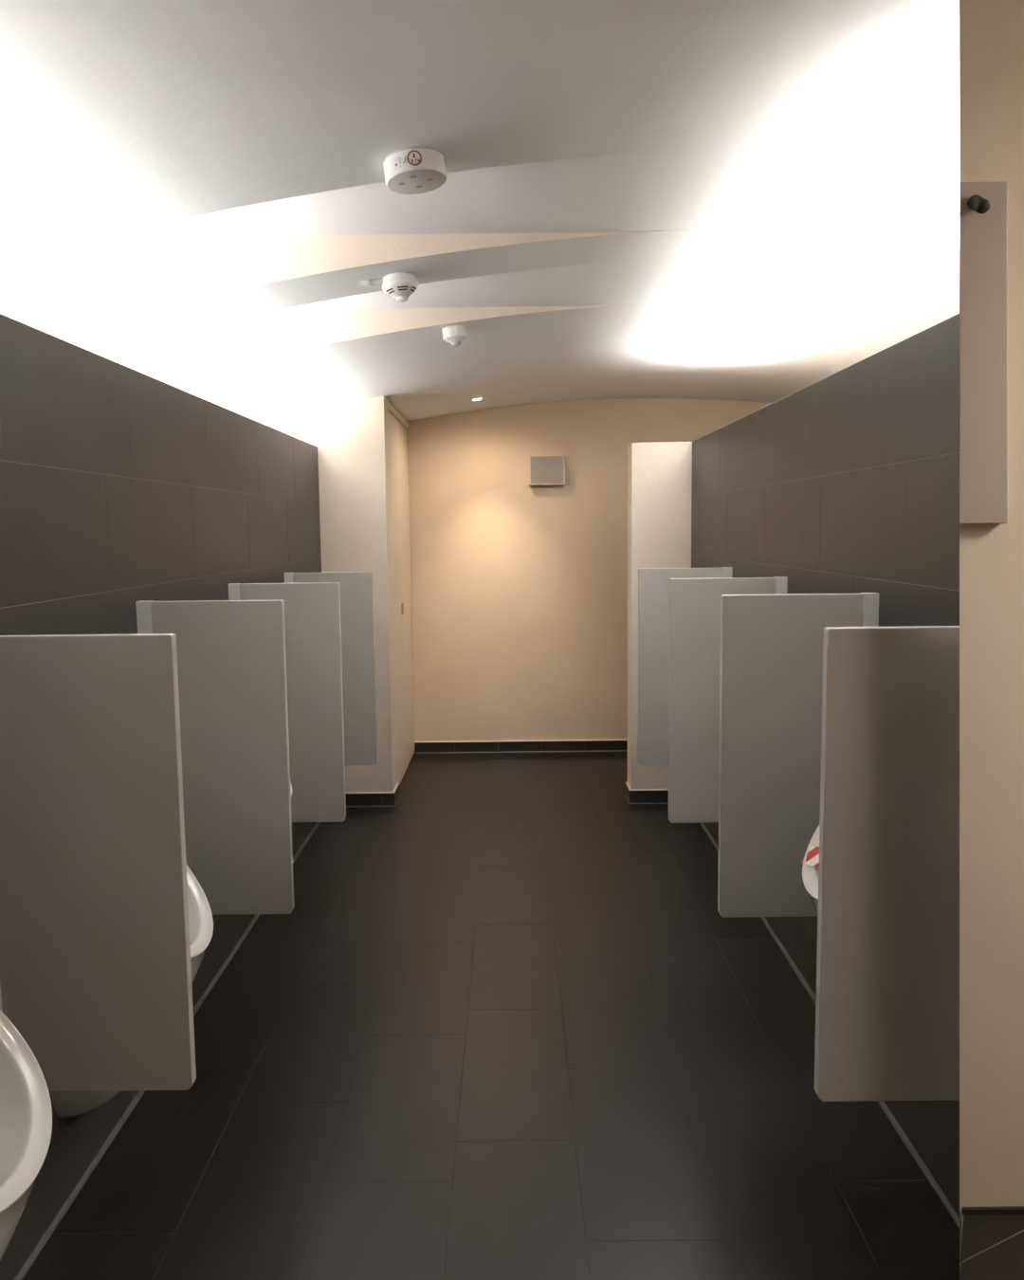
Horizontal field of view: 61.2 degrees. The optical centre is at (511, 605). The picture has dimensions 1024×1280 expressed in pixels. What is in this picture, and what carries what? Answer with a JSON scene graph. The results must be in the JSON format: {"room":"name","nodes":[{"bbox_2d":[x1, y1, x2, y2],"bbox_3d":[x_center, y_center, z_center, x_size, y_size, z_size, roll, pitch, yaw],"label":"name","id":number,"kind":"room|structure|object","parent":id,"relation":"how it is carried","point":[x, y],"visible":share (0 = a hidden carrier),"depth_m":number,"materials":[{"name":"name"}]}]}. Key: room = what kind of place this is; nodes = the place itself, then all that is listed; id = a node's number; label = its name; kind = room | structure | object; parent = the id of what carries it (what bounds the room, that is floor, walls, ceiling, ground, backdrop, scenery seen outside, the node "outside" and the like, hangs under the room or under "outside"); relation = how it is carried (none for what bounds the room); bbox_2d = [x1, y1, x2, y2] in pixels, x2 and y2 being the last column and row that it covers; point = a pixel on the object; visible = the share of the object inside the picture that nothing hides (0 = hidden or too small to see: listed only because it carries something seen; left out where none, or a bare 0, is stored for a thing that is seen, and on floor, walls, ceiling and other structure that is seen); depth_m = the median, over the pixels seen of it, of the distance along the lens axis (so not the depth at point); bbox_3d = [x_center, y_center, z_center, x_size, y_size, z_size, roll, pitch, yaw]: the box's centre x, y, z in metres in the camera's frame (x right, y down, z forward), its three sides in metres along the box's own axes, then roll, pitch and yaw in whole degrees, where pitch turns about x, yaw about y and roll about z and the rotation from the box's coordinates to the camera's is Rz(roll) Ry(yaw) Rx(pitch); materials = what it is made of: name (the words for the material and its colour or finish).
{"room":"public restroom","nodes":[
{"label":"public restroom","id":0,"kind":"room"},
{"bbox_2d":[0,247,269,426],"bbox_3d":[-1.357,0.180,1.659,0.120,2.450,8.473,-1,5,0],"label":"wall","id":1,"kind":"structure","parent":0,"point":[29,283],"depth_m":2.46,"materials":[{"name":"beige paint"}]},
{"bbox_2d":[0,313,321,1279],"bbox_3d":[-1.165,0.460,1.108,0.258,1.987,7.325,-1,5,0],"label":"wall","id":2,"kind":"structure","parent":0,"point":[121,485],"depth_m":2.27,"materials":[{"name":"grey tile"}]},
{"bbox_2d":[0,1010,52,1261],"bbox_3d":[-0.873,0.844,1.280,0.324,0.790,0.344,-1,5,0],"label":"urinal","id":3,"kind":"object","parent":2,"relation":"attached to","point":[26,1111],"visible":1,"depth_m":1.37,"materials":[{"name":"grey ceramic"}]},
{"bbox_2d":[0,633,196,1091],"bbox_3d":[-0.834,0.503,1.671,0.405,0.902,0.028,-1,5,0],"label":"screen","id":4,"kind":"object","parent":2,"relation":"attached to","point":[96,969],"visible":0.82,"depth_m":1.66,"materials":[{"name":"grey plastic"}]},
{"bbox_2d":[50,864,213,1117],"bbox_3d":[-0.873,0.784,2.017,0.324,0.790,0.344,-1,5,0],"label":"urinal","id":5,"kind":"object","parent":2,"relation":"attached to","point":[65,1104],"visible":0.1,"depth_m":2.00,"materials":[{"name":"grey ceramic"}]},
{"bbox_2d":[13,822,320,1279],"bbox_3d":[-1.019,1.443,1.195,0.012,0.010,7.325,-1,5,0],"label":"trim","id":6,"kind":"structure","parent":2,"relation":"attached to","point":[24,1270],"depth_m":2.16,"materials":[{"name":"grey plastic"}]},
{"bbox_2d":[135,600,294,914],"bbox_3d":[-0.834,0.434,2.449,0.405,0.902,0.028,-1,5,0],"label":"screen","id":7,"kind":"object","parent":2,"relation":"attached to","point":[231,657],"visible":0.62,"depth_m":2.44,"materials":[{"name":"grey laminate"}]},
{"bbox_2d":[228,582,346,822],"bbox_3d":[-0.834,0.365,3.226,0.405,0.902,0.028,-1,5,0],"label":"screen","id":8,"kind":"object","parent":2,"relation":"attached to","point":[312,611],"visible":0.68,"depth_m":3.21,"materials":[{"name":"grey laminate"}]},
{"bbox_2d":[283,571,378,766],"bbox_3d":[-0.834,0.296,4.004,0.405,0.902,0.028,-1,5,0],"label":"screen","id":9,"kind":"object","parent":2,"relation":"attached to","point":[356,588],"visible":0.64,"depth_m":3.99,"materials":[{"name":"grey laminate"}]},
{"bbox_2d":[269,395,409,792],"bbox_3d":[-0.986,-0.051,5.315,0.620,2.255,1.148,-1,5,0],"label":"wall","id":10,"kind":"structure","parent":0,"point":[352,440],"depth_m":4.71,"materials":[{"name":"beige paint"}]},
{"bbox_2d":[345,782,400,806],"bbox_3d":[-0.839,1.073,4.928,0.374,0.081,0.202,-1,5,0],"label":"baseboard","id":11,"kind":"structure","parent":10,"relation":"attached to","point":[357,798],"depth_m":4.83,"materials":[{"name":"tile"}]},
{"bbox_2d":[388,411,414,786],"bbox_3d":[-0.699,-0.038,5.411,0.038,2.205,0.949,-1,5,0],"label":"door","id":12,"kind":"structure","parent":10,"relation":"in","point":[398,432],"depth_m":5.38,"materials":[{"name":"beige"}]},
{"bbox_2d":[57,227,717,381],"bbox_3d":[-0.340,-0.954,2.646,1.936,0.275,1.380,-1,5,0],"label":"wall","id":13,"kind":"structure","parent":0,"point":[101,280],"depth_m":2.51,"materials":[{"name":"beige paint"}]},
{"bbox_2d":[0,0,959,422],"bbox_3d":[0.367,-0.867,1.566,3.350,0.278,8.473,-1,5,0],"label":"ceiling","id":14,"kind":"structure","parent":0,"point":[819,139],"depth_m":1.90,"materials":[{"name":"white paint"}]},
{"bbox_2d":[361,272,418,302],"bbox_3d":[-0.370,-0.978,2.671,0.162,0.085,0.110,0,5,11],"label":"smoke detector","id":15,"kind":"object","parent":14,"relation":"attached to","point":[398,285],"visible":1,"depth_m":2.63,"materials":[{"name":"white plastic"}]},
{"bbox_2d":[383,146,446,194],"bbox_3d":[-0.208,-0.937,1.864,0.135,0.067,0.132,-2,5,-13],"label":"fire alarm","id":16,"kind":"object","parent":14,"relation":"attached to","point":[415,170],"visible":1,"depth_m":1.82,"materials":[{"name":"grey plastic"}]},
{"bbox_2d":[442,325,467,346],"bbox_3d":[-0.225,-1.064,3.416,0.097,0.079,0.096,2,6,29],"label":"sensor","id":17,"kind":"object","parent":14,"relation":"attached to","point":[454,335],"visible":1,"depth_m":3.38,"materials":[{"name":"white plastic"}]},
{"bbox_2d":[470,397,483,401],"bbox_3d":[-0.214,-1.264,5.299,0.088,0.017,0.088,0,5,4],"label":"recessed light","id":18,"kind":"object","parent":14,"relation":"in","point":[479,398],"visible":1,"depth_m":5.29,"materials":[{"name":"white plastic"}]},
{"bbox_2d":[22,750,959,1279],"bbox_3d":[0.392,1.432,1.770,3.350,0.100,8.473,-1,5,0],"label":"floor","id":19,"kind":"structure","parent":0,"point":[504,1020],"depth_m":2.38,"materials":[{"name":"grey tile"}]},
{"bbox_2d":[407,397,771,741],"bbox_3d":[0.378,-0.193,5.939,3.350,2.397,0.120,-1,5,0],"label":"wall","id":20,"kind":"structure","parent":0,"point":[520,589],"depth_m":5.87,"materials":[{"name":"beige paint"}]},
{"bbox_2d":[414,739,627,753],"bbox_3d":[0.686,0.964,5.976,2.760,0.081,0.012,-1,5,0],"label":"baseboard","id":21,"kind":"structure","parent":20,"relation":"attached to","point":[554,745],"depth_m":5.97,"materials":[{"name":"tile"}]},
{"bbox_2d":[529,456,565,485],"bbox_3d":[0.233,-0.900,5.782,0.237,0.192,0.068,-1,5,0],"label":"wall speaker","id":22,"kind":"object","parent":20,"relation":"attached to","point":[543,470],"visible":1,"depth_m":5.75,"materials":[{"name":"beige plastic"}]},
{"bbox_2d":[627,441,692,788],"bbox_3d":[0.955,0.103,4.828,0.602,1.992,0.150,-1,5,0],"label":"wall","id":23,"kind":"structure","parent":0,"point":[659,474],"depth_m":4.71,"materials":[{"name":"beige paint"}]},
{"bbox_2d":[624,781,668,804],"bbox_3d":[0.820,1.057,4.907,0.338,0.081,0.162,-1,5,0],"label":"baseboard","id":24,"kind":"structure","parent":23,"relation":"attached to","point":[632,795],"depth_m":4.83,"materials":[{"name":"tile"}]},
{"bbox_2d":[691,312,959,1216],"bbox_3d":[1.518,0.246,3.162,1.076,1.992,3.195,-1,5,0],"label":"wall","id":25,"kind":"structure","parent":0,"point":[848,482],"depth_m":2.43,"materials":[{"name":"grey tile"}]},
{"bbox_2d":[637,566,732,765],"bbox_3d":[0.774,0.275,3.887,0.417,0.891,0.028,-1,5,0],"label":"screen","id":26,"kind":"object","parent":25,"relation":"attached to","point":[653,583],"visible":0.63,"depth_m":3.87,"materials":[{"name":"grey laminate"}]},
{"bbox_2d":[667,576,787,822],"bbox_3d":[0.774,0.344,3.121,0.417,0.891,0.028,-1,5,0],"label":"screen","id":27,"kind":"object","parent":25,"relation":"attached to","point":[694,639],"visible":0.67,"depth_m":3.11,"materials":[{"name":"grey laminate"}]},
{"bbox_2d":[717,592,878,917],"bbox_3d":[0.774,0.412,2.355,0.417,0.891,0.028,-1,5,0],"label":"screen","id":28,"kind":"object","parent":25,"relation":"attached to","point":[771,685],"visible":0.68,"depth_m":2.34,"materials":[{"name":"grey laminate"}]},
{"bbox_2d":[802,825,819,913],"bbox_3d":[0.823,0.626,1.933,0.324,0.790,0.344,-1,5,0],"label":"urinal","id":29,"kind":"object","parent":25,"relation":"attached to","point":[810,873],"visible":0.03,"depth_m":1.99,"materials":[{"name":"white ceramic"}]},
{"bbox_2d":[800,845,819,866],"bbox_3d":[0.721,0.564,1.907,0.030,0.120,0.296,-1,5,-10],"label":"barrier tape","id":30,"kind":"object","parent":29,"relation":"attached to","point":[813,855],"visible":0.23,"depth_m":2.02,"materials":[{"name":"plastic"}]},
{"bbox_2d":[699,822,959,1228],"bbox_3d":[0.984,1.239,3.250,0.012,0.010,3.195,-1,5,0],"label":"trim","id":31,"kind":"structure","parent":25,"relation":"attached to","point":[950,1209],"depth_m":2.20,"materials":[{"name":"grey plastic"}]},
{"bbox_2d":[813,625,959,1101],"bbox_3d":[0.774,0.480,1.589,0.417,0.891,0.028,-1,5,0],"label":"screen","id":32,"kind":"object","parent":25,"relation":"attached to","point":[887,998],"visible":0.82,"depth_m":1.58,"materials":[{"name":"grey plastic"}]},
{"bbox_2d":[959,0,1023,1263],"bbox_3d":[1.389,0.193,1.493,1.328,2.397,0.110,-1,5,0],"label":"wall","id":33,"kind":"structure","parent":0,"point":[991,31],"depth_m":1.49,"materials":[{"name":"beige paint"}]},
{"bbox_2d":[959,181,1007,523],"bbox_3d":[0.769,-0.407,1.402,0.099,0.545,0.055,-1,5,0],"label":"board","id":34,"kind":"object","parent":33,"relation":"attached to","point":[983,421],"visible":1,"depth_m":1.41,"materials":[{"name":"beige"}]},
{"bbox_2d":[962,1206,1023,1215],"bbox_3d":[1.212,1.085,1.560,0.801,0.011,0.006,-1,5,0],"label":"baseboard","id":35,"kind":"structure","parent":33,"relation":"attached to","point":[996,1210],"depth_m":1.56,"materials":[{"name":"tile"}]},
{"bbox_2d":[959,1213,1023,1279],"bbox_3d":[1.116,1.256,1.397,0.997,0.300,0.360,-1,5,0],"label":"floor","id":36,"kind":"structure","parent":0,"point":[992,1246],"depth_m":1.49,"materials":[{"name":"grey tile"}]}
]}

